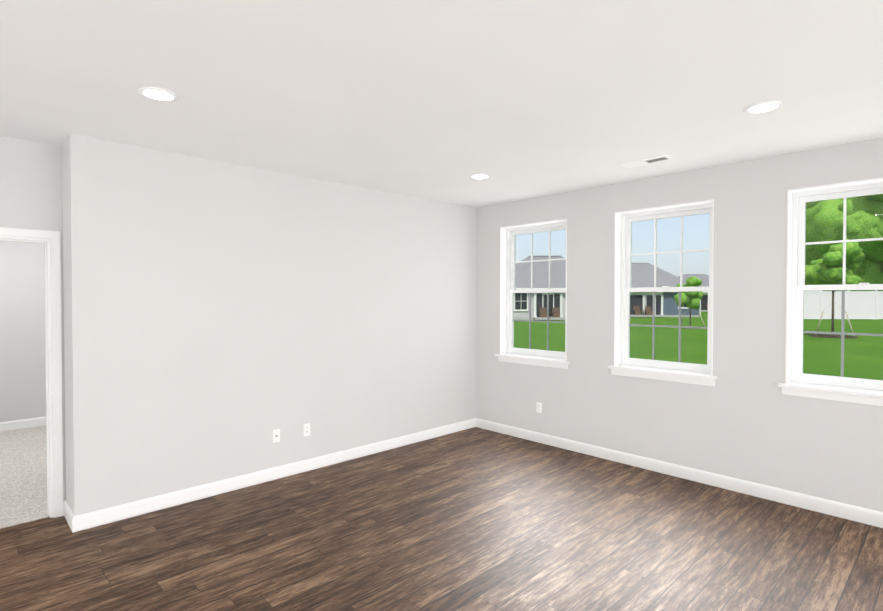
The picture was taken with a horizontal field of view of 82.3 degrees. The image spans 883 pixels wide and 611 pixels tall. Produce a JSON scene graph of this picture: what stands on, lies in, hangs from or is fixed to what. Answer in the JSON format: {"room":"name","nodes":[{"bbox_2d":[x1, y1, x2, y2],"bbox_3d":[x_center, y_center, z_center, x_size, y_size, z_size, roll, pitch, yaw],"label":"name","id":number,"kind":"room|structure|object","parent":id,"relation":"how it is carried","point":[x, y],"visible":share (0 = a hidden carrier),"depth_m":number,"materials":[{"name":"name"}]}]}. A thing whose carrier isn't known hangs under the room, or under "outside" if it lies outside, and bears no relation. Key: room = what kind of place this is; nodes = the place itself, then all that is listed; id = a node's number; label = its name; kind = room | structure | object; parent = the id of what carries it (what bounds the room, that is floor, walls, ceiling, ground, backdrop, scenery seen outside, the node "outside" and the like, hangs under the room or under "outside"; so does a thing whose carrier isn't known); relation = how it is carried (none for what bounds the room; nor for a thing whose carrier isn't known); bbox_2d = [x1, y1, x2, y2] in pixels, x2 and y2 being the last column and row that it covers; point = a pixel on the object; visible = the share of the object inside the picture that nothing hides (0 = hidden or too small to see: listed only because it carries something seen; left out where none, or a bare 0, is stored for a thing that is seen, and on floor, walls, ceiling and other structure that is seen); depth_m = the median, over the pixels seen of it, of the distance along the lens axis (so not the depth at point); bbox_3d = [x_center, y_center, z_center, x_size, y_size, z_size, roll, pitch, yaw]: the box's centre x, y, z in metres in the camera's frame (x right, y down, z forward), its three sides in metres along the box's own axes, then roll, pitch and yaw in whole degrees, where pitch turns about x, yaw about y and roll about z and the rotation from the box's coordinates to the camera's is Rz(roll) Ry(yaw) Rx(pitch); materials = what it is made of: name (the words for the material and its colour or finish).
{"room":"empty living room","nodes":[
{"label":"empty living room","id":0,"kind":"room"},
{"bbox_2d":[0,241,45,421],"bbox_3d":[-5.390,0.156,6.114,7.700,2.740,0.150,-1,1,-44],"label":"wall","id":1,"kind":"structure","parent":0,"point":[22,347],"depth_m":6.23,"materials":[{"name":"grey paint"}]},
{"bbox_2d":[0,417,45,430],"bbox_3d":[-5.405,1.465,6.006,7.500,0.108,0.014,-1,1,-44],"label":"baseboard","id":2,"kind":"structure","parent":1,"relation":"attached to","point":[40,421],"depth_m":6.23,"materials":[{"name":"white paint"}]},
{"bbox_2d":[0,425,49,528],"bbox_3d":[-4.289,1.601,4.844,7.900,0.128,3.540,-1,1,-44],"label":"floor carpet","id":3,"kind":"object","parent":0,"point":[23,475],"depth_m":4.55,"materials":[{"name":"beige carpet"}]},
{"bbox_2d":[0,136,65,516],"bbox_3d":[-4.318,0.212,2.383,4.080,2.740,0.120,-1,1,-44],"label":"wall","id":4,"kind":"structure","parent":0,"point":[31,197],"depth_m":3.63,"materials":[{"name":"grey paint"}]},
{"bbox_2d":[0,227,62,517],"bbox_3d":[-3.194,0.512,3.466,0.929,2.107,0.152,-1,1,-44],"label":"door frame","id":5,"kind":"structure","parent":4,"relation":"attached to","point":[53,358],"depth_m":3.71,"materials":[{"name":"white paint"}]},
{"bbox_2d":[62,134,475,515],"bbox_3d":[-1.228,0.171,5.084,4.120,2.740,0.500,-1,1,-44],"label":"wall","id":6,"kind":"structure","parent":0,"point":[223,320],"depth_m":4.28,"materials":[{"name":"grey paint"}]},
{"bbox_2d":[63,500,72,522],"bbox_3d":[-2.691,1.509,3.632,0.030,0.108,0.360,-1,1,-44],"label":"baseboard","id":7,"kind":"structure","parent":6,"relation":"attached to","point":[66,509],"depth_m":3.69,"materials":[{"name":"white paint"}]},
{"bbox_2d":[68,418,475,532],"bbox_3d":[-1.070,1.490,4.900,4.094,0.108,0.014,-1,1,-44],"label":"baseboard","id":8,"kind":"structure","parent":6,"relation":"attached to","point":[76,523],"depth_m":4.29,"materials":[{"name":"white paint"}]},
{"bbox_2d":[273,429,279,442],"bbox_3d":[-1.471,1.165,4.507,0.070,0.115,0.018,-1,1,-44],"label":"electrical outlet","id":9,"kind":"object","parent":6,"relation":"attached to","point":[276,435],"visible":1,"depth_m":4.51,"materials":[{"name":"white plastic"}]},
{"bbox_2d":[303,423,309,436],"bbox_3d":[-1.258,1.162,4.718,0.070,0.115,0.009,-1,1,-44],"label":"electrical outlet","id":10,"kind":"object","parent":6,"relation":"attached to","point":[306,429],"visible":1,"depth_m":4.71,"materials":[{"name":"white plastic"}]},
{"bbox_2d":[0,427,882,610],"bbox_3d":[-0.246,1.661,1.136,8.600,0.120,7.410,-1,1,-44],"label":"floor","id":11,"kind":"structure","parent":0,"point":[475,519],"depth_m":3.29,"materials":[{"name":"brown wood"}]},
{"bbox_2d":[0,0,882,207],"bbox_3d":[-1.471,-1.233,2.369,8.600,0.150,10.950,-1,1,-44],"label":"ceiling","id":12,"kind":"structure","parent":0,"point":[444,100],"depth_m":2.65,"materials":[{"name":"white paint"}]},
{"bbox_2d":[138,87,177,101],"bbox_3d":[-1.558,-1.159,2.779,0.190,0.009,0.190,-1,1,-44],"label":"recessed light","id":13,"kind":"object","parent":12,"relation":"in","point":[158,94],"visible":0.98,"depth_m":2.77,"materials":[{"name":"white paint"}]},
{"bbox_2d":[470,174,489,178],"bbox_3d":[0.355,-1.188,4.656,0.190,0.009,0.190,-1,1,-44],"label":"recessed light","id":14,"kind":"object","parent":12,"relation":"in","point":[479,176],"visible":0.98,"depth_m":4.65,"materials":[{"name":"white paint"}]},
{"bbox_2d":[620,155,672,167],"bbox_3d":[1.677,-1.177,4.144,0.150,0.016,0.380,-1,1,-44],"label":"ceiling vent","id":15,"kind":"object","parent":12,"relation":"in","point":[656,159],"visible":0.98,"depth_m":4.12,"materials":[{"name":"white plastic"}]},
{"bbox_2d":[744,101,781,113],"bbox_3d":[1.890,-1.162,2.969,0.190,0.009,0.190,-1,1,-44],"label":"recessed light","id":16,"kind":"object","parent":12,"relation":"in","point":[762,107],"visible":1,"depth_m":2.96,"materials":[{"name":"white paint"}]},
{"bbox_2d":[476,138,882,511],"bbox_3d":[2.754,0.187,4.054,0.200,2.740,7.500,-1,1,-44],"label":"wall","id":17,"kind":"structure","parent":0,"point":[743,418],"depth_m":4.32,"materials":[{"name":"grey paint"}]},
{"bbox_2d":[495,219,569,368],"bbox_3d":[1.071,-0.129,5.764,0.243,1.604,0.995,-1,1,-44],"label":"window","id":18,"kind":"structure","parent":17,"relation":"in","point":[510,352],"depth_m":5.92,"materials":[{"name":"white paint"}]},
{"bbox_2d":[536,402,541,412],"bbox_3d":[1.091,1.143,5.651,0.009,0.115,0.070,-1,1,-44],"label":"outlet","id":19,"kind":"object","parent":17,"relation":"attached to","point":[538,407],"visible":1,"depth_m":5.65,"materials":[{"name":"white plastic"}]},
{"bbox_2d":[608,199,716,385],"bbox_3d":[2.075,-0.113,4.718,0.243,1.604,0.985,-1,1,-44],"label":"window","id":20,"kind":"structure","parent":17,"relation":"in","point":[625,364],"depth_m":4.83,"materials":[{"name":"white paint"}]},
{"bbox_2d":[476,418,882,527],"bbox_3d":[2.766,1.505,3.906,0.014,0.108,6.760,-1,1,-44],"label":"baseboard","id":21,"kind":"structure","parent":17,"relation":"attached to","point":[838,509],"depth_m":4.38,"materials":[{"name":"white paint"}]},
{"bbox_2d":[778,177,882,405],"bbox_3d":[3.072,-0.098,3.679,0.243,1.604,0.995,-1,1,-44],"label":"window","id":22,"kind":"structure","parent":17,"relation":"in","point":[800,383],"depth_m":3.90,"materials":[{"name":"white paint"}]},
{"label":"outside","id":23,"kind":"structure","parent":0,"visible":0},
{"bbox_2d":[514,312,882,379],"bbox_3d":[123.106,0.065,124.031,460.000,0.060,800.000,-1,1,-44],"label":"lawn","id":24,"kind":"structure","parent":23,"point":[809,367],"depth_m":21.21,"materials":[{"name":"green plant"}]},
{"bbox_2d":[514,256,565,319],"bbox_3d":[9.444,-1.641,46.051,12.960,5.840,6.680,0,1,1],"label":"house","id":25,"kind":"structure","parent":24,"relation":"on","point":[557,306],"depth_m":43.64,"materials":[{"name":"grey"}]},
{"bbox_2d":[630,263,705,316],"bbox_3d":[20.034,-1.716,54.286,11.960,5.740,10.380,0,1,1],"label":"house","id":26,"kind":"structure","parent":24,"relation":"on","point":[662,277],"depth_m":49.98,"materials":[{"name":"grey"}]},
{"bbox_2d":[674,276,705,328],"bbox_3d":[15.812,-0.165,32.116,2.090,3.392,2.000,-1,1,-44],"label":"young tree","id":27,"kind":"object","parent":24,"relation":"on","point":[693,281],"depth_m":31.70,"materials":[{"name":"green plant"}]},
{"bbox_2d":[679,274,708,311],"bbox_3d":[37.249,-1.867,74.101,13.960,5.440,11.380,0,1,1],"label":"house","id":28,"kind":"structure","parent":24,"relation":"on","point":[705,278],"depth_m":71.05,"materials":[{"name":"white"}]},
{"bbox_2d":[805,238,865,338],"bbox_3d":[19.107,-0.831,24.831,2.285,4.944,2.620,-1,1,-44],"label":"young tree","id":29,"kind":"object","parent":24,"relation":"on","point":[852,261],"depth_m":24.26,"materials":[{"name":"green plant"}]},
{"bbox_2d":[804,290,882,319],"bbox_3d":[39.247,0.012,44.209,16.960,2.870,0.160,0,1,1],"label":"fence","id":30,"kind":"object","parent":24,"relation":"on","point":[820,302],"depth_m":44.23,"materials":[{"name":"plastic"}]},
{"bbox_2d":[805,194,882,290],"bbox_3d":[48.145,-7.435,55.402,16.199,17.222,16.896,-1,1,-44],"label":"tree","id":31,"kind":"object","parent":24,"relation":"on","point":[868,212],"depth_m":53.16,"materials":[{"name":"green plant"}]}
]}

